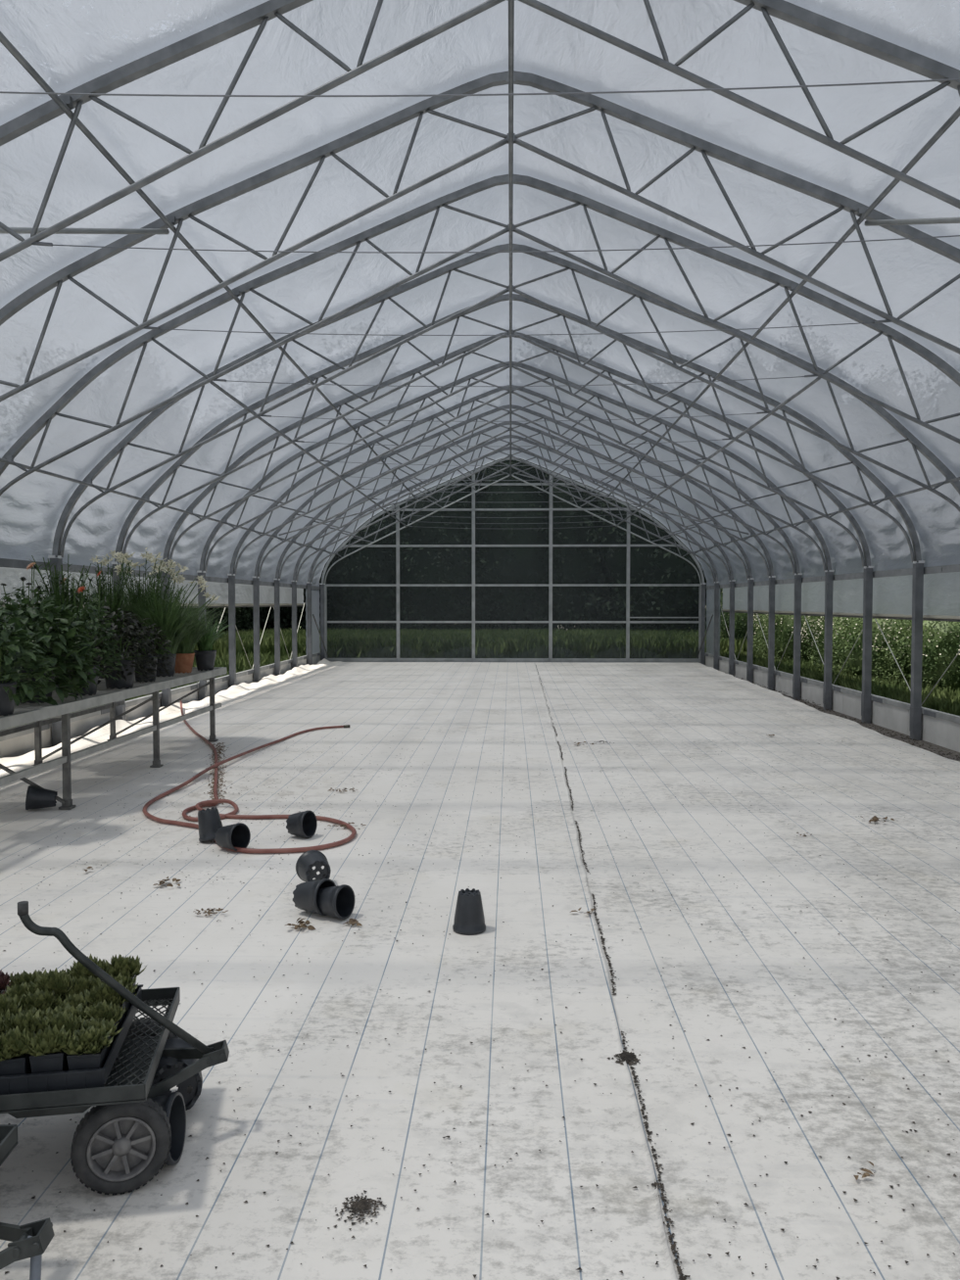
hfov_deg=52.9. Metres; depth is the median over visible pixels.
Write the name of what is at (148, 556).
potted plant
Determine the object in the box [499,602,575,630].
tree
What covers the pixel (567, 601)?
tree
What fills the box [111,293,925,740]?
truss
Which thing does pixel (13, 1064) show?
pot
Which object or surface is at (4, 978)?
potted succulent
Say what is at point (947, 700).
meadow grass
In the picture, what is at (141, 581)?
curtain
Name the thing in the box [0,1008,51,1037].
potted succulent
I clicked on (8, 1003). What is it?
potted succulent
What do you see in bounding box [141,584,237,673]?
potted plant
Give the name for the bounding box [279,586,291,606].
curtain
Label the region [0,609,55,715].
potted plant
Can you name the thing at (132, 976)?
pot
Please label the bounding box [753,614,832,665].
shrub
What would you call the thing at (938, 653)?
shrub
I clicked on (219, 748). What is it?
dirt
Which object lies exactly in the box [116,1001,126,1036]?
pot
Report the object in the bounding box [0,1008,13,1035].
potted succulent
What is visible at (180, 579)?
potted plant
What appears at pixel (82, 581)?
potted plant
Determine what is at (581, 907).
dead leaves
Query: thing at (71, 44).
ceiling
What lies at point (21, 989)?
potted succulent
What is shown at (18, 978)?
potted succulent
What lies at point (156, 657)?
potted plant
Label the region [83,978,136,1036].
potted succulent
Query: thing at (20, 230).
brace
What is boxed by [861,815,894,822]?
dead leaves
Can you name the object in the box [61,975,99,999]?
potted succulent
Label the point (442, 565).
tree
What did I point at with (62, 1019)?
potted succulent
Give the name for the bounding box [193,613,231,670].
potted plant
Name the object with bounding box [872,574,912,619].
curtain
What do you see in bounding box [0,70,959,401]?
truss
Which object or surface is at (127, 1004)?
pot
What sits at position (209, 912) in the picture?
dead leaves
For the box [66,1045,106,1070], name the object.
pot
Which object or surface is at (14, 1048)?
potted succulent
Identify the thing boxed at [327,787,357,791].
dead leaves
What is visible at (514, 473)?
brace
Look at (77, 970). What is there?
potted succulent
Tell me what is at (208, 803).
garden hose
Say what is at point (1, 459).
purlin
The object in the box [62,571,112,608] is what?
curtain
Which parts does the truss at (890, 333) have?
king post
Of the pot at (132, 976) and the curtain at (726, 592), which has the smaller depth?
the pot at (132, 976)
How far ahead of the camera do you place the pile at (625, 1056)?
3.23 m
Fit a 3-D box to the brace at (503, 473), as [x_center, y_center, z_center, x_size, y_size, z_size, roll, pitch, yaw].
[-1.597,-3.177,21.831,0.030,2.079,7.883,2,3,36]
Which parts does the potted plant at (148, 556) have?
flower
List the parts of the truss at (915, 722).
post, post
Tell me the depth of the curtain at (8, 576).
9.96 m
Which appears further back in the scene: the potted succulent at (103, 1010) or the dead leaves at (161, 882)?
the dead leaves at (161, 882)
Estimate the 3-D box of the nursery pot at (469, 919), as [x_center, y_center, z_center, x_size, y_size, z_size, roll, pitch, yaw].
[-0.050,1.265,4.515,0.156,0.180,0.156,0,2,2]
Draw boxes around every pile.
[333,1189,386,1230]
[607,1049,640,1066]
[647,1180,663,1188]
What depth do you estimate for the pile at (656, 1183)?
2.53 m
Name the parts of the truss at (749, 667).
post, post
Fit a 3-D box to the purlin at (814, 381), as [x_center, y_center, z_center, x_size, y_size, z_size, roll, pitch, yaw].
[3.258,-2.630,16.768,0.030,0.030,16.500,0,2,2]
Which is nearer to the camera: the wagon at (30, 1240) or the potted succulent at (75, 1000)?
the wagon at (30, 1240)
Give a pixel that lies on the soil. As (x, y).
(681, 1277)
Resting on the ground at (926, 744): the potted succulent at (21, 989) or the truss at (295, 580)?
the truss at (295, 580)
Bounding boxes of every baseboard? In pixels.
[0,652,320,758]
[705,652,959,752]
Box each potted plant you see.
[0,562,68,676]
[0,595,100,705]
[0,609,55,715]
[2,555,117,687]
[37,572,115,663]
[47,571,123,696]
[75,551,163,678]
[85,606,157,689]
[106,547,183,656]
[111,572,226,676]
[112,558,196,609]
[116,622,175,682]
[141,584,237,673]
[170,573,220,617]
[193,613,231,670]
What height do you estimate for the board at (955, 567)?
0.085 m
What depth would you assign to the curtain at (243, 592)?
18.42 m
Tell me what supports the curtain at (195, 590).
hanging from the board at (4, 562)
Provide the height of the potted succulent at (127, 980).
0.130 m
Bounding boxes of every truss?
[0,0,959,261]
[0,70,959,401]
[0,78,959,96]
[0,174,959,495]
[47,243,959,747]
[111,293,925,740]
[160,331,873,723]
[196,361,834,710]
[227,384,802,700]
[252,404,775,690]
[273,421,754,682]
[290,434,735,675]
[306,446,719,669]
[319,457,706,664]
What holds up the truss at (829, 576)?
on the ground at (926, 744)
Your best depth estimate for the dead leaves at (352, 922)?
4.58 m
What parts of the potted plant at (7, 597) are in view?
flower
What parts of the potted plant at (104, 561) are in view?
flower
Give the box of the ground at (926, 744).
[299,624,959,761]
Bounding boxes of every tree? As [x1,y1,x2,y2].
[182,607,227,629]
[205,607,263,631]
[235,610,274,629]
[237,557,348,630]
[319,505,412,631]
[327,566,365,630]
[364,470,496,630]
[454,457,571,630]
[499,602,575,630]
[526,464,634,630]
[570,481,722,632]
[687,590,722,630]
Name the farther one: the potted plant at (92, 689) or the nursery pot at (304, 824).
the potted plant at (92, 689)
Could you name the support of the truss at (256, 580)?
on the ground at (926, 744)
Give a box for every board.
[0,558,319,589]
[705,564,959,589]
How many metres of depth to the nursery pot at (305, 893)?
4.71 m
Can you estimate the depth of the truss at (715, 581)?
23.37 m
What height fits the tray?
0.046 m
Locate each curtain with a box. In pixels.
[0,567,49,607]
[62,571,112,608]
[123,575,160,596]
[169,578,197,608]
[205,581,228,607]
[235,583,253,607]
[259,585,274,607]
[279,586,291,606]
[296,588,303,606]
[721,587,729,612]
[734,586,747,613]
[753,585,768,614]
[774,583,794,615]
[801,581,824,616]
[832,578,863,617]
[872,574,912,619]
[922,571,959,621]
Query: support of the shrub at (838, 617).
on the ground at (926, 744)
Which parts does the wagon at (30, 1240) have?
tongue arm, bed frame, tongue arm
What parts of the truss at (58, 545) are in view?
post, king post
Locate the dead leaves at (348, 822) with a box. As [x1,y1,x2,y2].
[328,821,366,829]
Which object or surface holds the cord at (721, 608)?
attached to the curtain at (847, 594)
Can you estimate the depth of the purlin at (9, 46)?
6.36 m
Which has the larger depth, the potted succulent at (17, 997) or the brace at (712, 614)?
the brace at (712, 614)
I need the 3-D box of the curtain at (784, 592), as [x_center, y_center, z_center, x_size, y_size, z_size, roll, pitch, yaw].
[5.711,-0.760,18.040,0.043,0.571,1.245,0,2,2]
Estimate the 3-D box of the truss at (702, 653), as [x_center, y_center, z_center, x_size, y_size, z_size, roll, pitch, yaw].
[0.823,-2.012,25.124,10.035,5.470,0.114,0,2,2]
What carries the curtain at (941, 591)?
hanging from the board at (955, 567)
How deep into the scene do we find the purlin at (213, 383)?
11.55 m
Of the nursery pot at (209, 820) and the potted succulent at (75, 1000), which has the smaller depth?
the potted succulent at (75, 1000)
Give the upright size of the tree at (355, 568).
13.232 m
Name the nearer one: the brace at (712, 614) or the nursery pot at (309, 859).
the nursery pot at (309, 859)
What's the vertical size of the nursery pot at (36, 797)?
0.180 m
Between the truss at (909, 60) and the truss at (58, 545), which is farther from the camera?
the truss at (58, 545)
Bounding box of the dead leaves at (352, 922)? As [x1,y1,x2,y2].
[343,918,361,926]
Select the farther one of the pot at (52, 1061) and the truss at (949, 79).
the truss at (949, 79)
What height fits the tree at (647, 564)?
11.461 m
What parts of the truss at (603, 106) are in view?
king post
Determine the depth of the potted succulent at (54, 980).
2.77 m
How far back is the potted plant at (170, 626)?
9.61 m
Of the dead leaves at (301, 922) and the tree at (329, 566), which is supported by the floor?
the dead leaves at (301, 922)
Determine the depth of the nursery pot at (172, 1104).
2.69 m
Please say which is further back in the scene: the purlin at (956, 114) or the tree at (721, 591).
the tree at (721, 591)
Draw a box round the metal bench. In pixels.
[0,666,226,808]
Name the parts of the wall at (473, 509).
sill, corner panel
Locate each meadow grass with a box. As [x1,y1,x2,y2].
[0,650,306,730]
[124,626,767,658]
[719,649,959,715]
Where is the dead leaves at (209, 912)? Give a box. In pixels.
[193,907,227,915]
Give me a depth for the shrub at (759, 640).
24.64 m
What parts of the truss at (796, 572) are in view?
post, post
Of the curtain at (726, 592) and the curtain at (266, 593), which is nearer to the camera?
the curtain at (266, 593)
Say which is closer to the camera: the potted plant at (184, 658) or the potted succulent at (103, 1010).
the potted succulent at (103, 1010)
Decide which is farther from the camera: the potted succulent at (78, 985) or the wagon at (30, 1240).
the potted succulent at (78, 985)
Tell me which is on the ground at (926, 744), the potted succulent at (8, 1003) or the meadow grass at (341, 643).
the meadow grass at (341, 643)
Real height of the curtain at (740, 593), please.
0.570 m
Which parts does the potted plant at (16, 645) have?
pot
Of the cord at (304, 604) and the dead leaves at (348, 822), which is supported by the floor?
the dead leaves at (348, 822)
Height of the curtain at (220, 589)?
0.420 m
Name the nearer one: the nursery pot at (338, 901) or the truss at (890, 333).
the nursery pot at (338, 901)
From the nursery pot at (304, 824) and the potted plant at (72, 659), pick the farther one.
the potted plant at (72, 659)
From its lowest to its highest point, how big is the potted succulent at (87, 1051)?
0.125 m
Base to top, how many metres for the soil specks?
0.004 m
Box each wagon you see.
[0,900,229,1195]
[0,1124,54,1279]
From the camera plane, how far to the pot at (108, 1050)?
2.56 m
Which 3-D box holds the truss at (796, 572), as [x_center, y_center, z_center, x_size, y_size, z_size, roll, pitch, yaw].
[0.563,-1.698,16.884,10.035,5.470,0.114,0,2,2]
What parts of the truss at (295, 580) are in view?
post, post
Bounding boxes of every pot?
[0,1052,32,1076]
[25,785,57,809]
[29,1049,68,1073]
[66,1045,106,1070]
[103,1036,111,1064]
[110,1021,118,1049]
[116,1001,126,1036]
[123,1001,130,1021]
[129,975,136,1008]
[150,1038,202,1110]
[150,1091,186,1165]
[197,806,222,841]
[214,822,250,851]
[285,809,317,838]
[292,878,335,915]
[295,850,331,882]
[316,884,355,919]
[452,888,485,935]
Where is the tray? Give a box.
[0,984,142,1094]
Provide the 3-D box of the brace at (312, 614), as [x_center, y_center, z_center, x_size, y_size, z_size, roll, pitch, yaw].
[-4.042,-0.087,24.504,0.030,1.154,1.520,0,2,5]
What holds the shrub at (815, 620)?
on the ground at (926, 744)
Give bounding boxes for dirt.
[203,742,228,805]
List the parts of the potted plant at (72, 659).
pot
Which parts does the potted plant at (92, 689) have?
pot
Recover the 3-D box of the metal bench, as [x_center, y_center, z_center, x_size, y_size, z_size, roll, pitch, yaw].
[-3.621,0.849,7.380,1.255,0.802,7.285,0,2,2]
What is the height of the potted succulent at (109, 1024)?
0.113 m
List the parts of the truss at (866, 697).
post, post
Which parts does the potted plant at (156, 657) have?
pot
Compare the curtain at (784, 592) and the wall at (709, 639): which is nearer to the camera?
the curtain at (784, 592)
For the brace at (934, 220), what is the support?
attached to the truss at (949, 79)
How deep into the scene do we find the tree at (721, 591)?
38.26 m
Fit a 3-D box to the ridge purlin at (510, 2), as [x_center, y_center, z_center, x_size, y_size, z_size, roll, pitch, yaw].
[0.365,-3.739,11.460,0.034,0.034,27.200,0,2,2]
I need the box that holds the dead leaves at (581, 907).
[570,906,594,913]
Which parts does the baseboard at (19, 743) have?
white panel, white panel, white panel, white panel, white panel, white panel, white panel, white panel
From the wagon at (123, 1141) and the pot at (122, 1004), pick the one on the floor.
the wagon at (123, 1141)
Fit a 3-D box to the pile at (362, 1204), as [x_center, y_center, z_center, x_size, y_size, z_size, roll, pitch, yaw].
[-0.302,1.429,2.431,0.130,0.015,0.161,0,2,2]
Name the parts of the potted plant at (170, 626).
pot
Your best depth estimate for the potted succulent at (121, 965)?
2.89 m
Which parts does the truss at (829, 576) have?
post, post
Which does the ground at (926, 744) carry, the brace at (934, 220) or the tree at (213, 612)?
the tree at (213, 612)
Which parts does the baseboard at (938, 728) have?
white panel, white panel, white panel, white panel, white panel, white panel, white panel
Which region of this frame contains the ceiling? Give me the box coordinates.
[0,0,959,586]
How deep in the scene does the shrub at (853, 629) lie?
16.94 m
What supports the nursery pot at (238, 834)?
on the floor
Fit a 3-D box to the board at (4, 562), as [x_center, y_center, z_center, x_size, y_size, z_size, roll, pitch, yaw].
[-4.643,-0.847,11.728,0.044,0.085,27.200,0,2,2]
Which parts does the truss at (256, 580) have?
post, post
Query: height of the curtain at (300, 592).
0.406 m
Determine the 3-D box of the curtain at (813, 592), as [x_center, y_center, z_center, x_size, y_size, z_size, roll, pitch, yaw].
[5.658,-0.695,16.348,0.043,0.571,1.242,0,2,2]
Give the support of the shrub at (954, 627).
on the ground at (926, 744)
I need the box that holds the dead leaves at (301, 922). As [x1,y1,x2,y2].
[284,917,315,929]
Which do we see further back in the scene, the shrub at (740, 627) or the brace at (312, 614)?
the shrub at (740, 627)
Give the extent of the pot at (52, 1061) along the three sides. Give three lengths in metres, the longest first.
0.081 x 0.081 x 0.078 m
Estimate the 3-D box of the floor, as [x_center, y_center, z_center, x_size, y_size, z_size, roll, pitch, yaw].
[0.366,1.113,11.555,9.728,0.238,27.020,0,2,2]
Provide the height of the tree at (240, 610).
5.698 m
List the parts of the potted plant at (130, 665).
pot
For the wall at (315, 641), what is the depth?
24.75 m
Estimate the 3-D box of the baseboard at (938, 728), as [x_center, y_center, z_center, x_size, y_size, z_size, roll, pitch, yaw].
[5.433,1.085,11.484,0.069,0.478,27.200,0,2,2]
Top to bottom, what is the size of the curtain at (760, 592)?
0.570 m
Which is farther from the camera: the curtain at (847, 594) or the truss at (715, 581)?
the truss at (715, 581)
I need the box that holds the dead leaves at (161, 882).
[153,876,180,886]
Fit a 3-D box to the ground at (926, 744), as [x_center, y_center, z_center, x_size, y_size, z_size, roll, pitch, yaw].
[1.258,0.159,40.015,120.000,0.001,100.000,0,2,2]
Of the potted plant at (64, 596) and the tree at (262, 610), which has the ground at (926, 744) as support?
the tree at (262, 610)
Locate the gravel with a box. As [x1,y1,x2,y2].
[735,676,959,760]
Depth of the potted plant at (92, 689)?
7.75 m
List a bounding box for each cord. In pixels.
[32,604,304,682]
[720,608,959,705]
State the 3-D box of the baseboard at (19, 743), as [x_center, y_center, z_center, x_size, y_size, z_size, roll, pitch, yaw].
[-4.643,1.073,11.801,0.069,0.478,27.200,0,2,2]
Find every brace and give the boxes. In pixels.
[0,227,169,234]
[279,473,507,535]
[312,614,328,657]
[514,473,748,534]
[696,614,712,658]
[864,217,959,226]
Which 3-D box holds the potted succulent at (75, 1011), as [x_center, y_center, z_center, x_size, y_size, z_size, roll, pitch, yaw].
[-1.128,1.055,2.631,0.141,0.116,0.121,1,3,33]
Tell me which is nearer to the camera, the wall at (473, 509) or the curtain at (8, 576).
the curtain at (8, 576)
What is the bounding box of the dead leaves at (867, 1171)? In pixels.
[853,1160,873,1180]
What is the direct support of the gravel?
on the ground at (926, 744)
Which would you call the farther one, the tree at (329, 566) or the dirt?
the tree at (329, 566)
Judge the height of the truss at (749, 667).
5.470 m
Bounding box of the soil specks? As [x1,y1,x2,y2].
[3,738,958,1279]
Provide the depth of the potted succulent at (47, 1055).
2.43 m
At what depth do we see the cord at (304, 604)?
19.91 m
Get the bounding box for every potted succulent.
[0,968,13,994]
[0,993,22,1017]
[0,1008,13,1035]
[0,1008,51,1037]
[0,1025,37,1076]
[1,981,32,997]
[2,994,30,1008]
[4,968,47,992]
[17,988,65,1011]
[18,1006,56,1020]
[25,967,73,1000]
[27,1023,75,1073]
[41,1002,88,1021]
[43,1009,87,1036]
[56,992,91,1009]
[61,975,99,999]
[61,1023,113,1070]
[65,952,112,981]
[78,999,127,1049]
[78,1016,122,1064]
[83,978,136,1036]
[97,971,138,1021]
[102,954,146,1008]
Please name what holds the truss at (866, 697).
on the ground at (926, 744)
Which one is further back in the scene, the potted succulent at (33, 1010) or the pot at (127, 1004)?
the pot at (127, 1004)
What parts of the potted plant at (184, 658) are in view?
pot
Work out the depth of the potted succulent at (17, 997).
2.70 m
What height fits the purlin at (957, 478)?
0.034 m
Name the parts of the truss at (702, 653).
post, post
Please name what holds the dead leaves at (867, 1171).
on the floor
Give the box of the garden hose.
[142,700,356,853]
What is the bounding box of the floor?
[0,658,959,1279]
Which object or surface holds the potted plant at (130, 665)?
on the metal bench
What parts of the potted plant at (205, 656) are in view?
pot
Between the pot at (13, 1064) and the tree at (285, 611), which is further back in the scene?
the tree at (285, 611)
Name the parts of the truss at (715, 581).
post, post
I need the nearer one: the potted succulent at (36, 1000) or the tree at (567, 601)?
the potted succulent at (36, 1000)
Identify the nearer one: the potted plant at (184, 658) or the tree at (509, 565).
the potted plant at (184, 658)
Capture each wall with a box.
[305,588,320,661]
[324,474,701,663]
[705,588,720,656]
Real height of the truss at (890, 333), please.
5.470 m
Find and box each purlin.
[0,31,416,499]
[0,457,338,555]
[209,380,407,527]
[508,0,514,476]
[605,106,959,498]
[615,377,820,526]
[686,476,959,555]
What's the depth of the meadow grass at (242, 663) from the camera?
22.55 m
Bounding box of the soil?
[535,664,687,1279]
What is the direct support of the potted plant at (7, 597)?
on the metal bench
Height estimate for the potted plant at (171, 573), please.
1.228 m
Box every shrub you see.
[705,588,764,640]
[744,614,768,654]
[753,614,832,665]
[800,616,851,667]
[810,616,911,680]
[832,616,849,667]
[871,618,959,691]
[948,622,959,655]
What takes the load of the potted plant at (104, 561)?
on the metal bench
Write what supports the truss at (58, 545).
on the ground at (926, 744)
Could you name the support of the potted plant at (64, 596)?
on the metal bench
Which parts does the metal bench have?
leg, rail, leg, rail, leg, frame, leg, leg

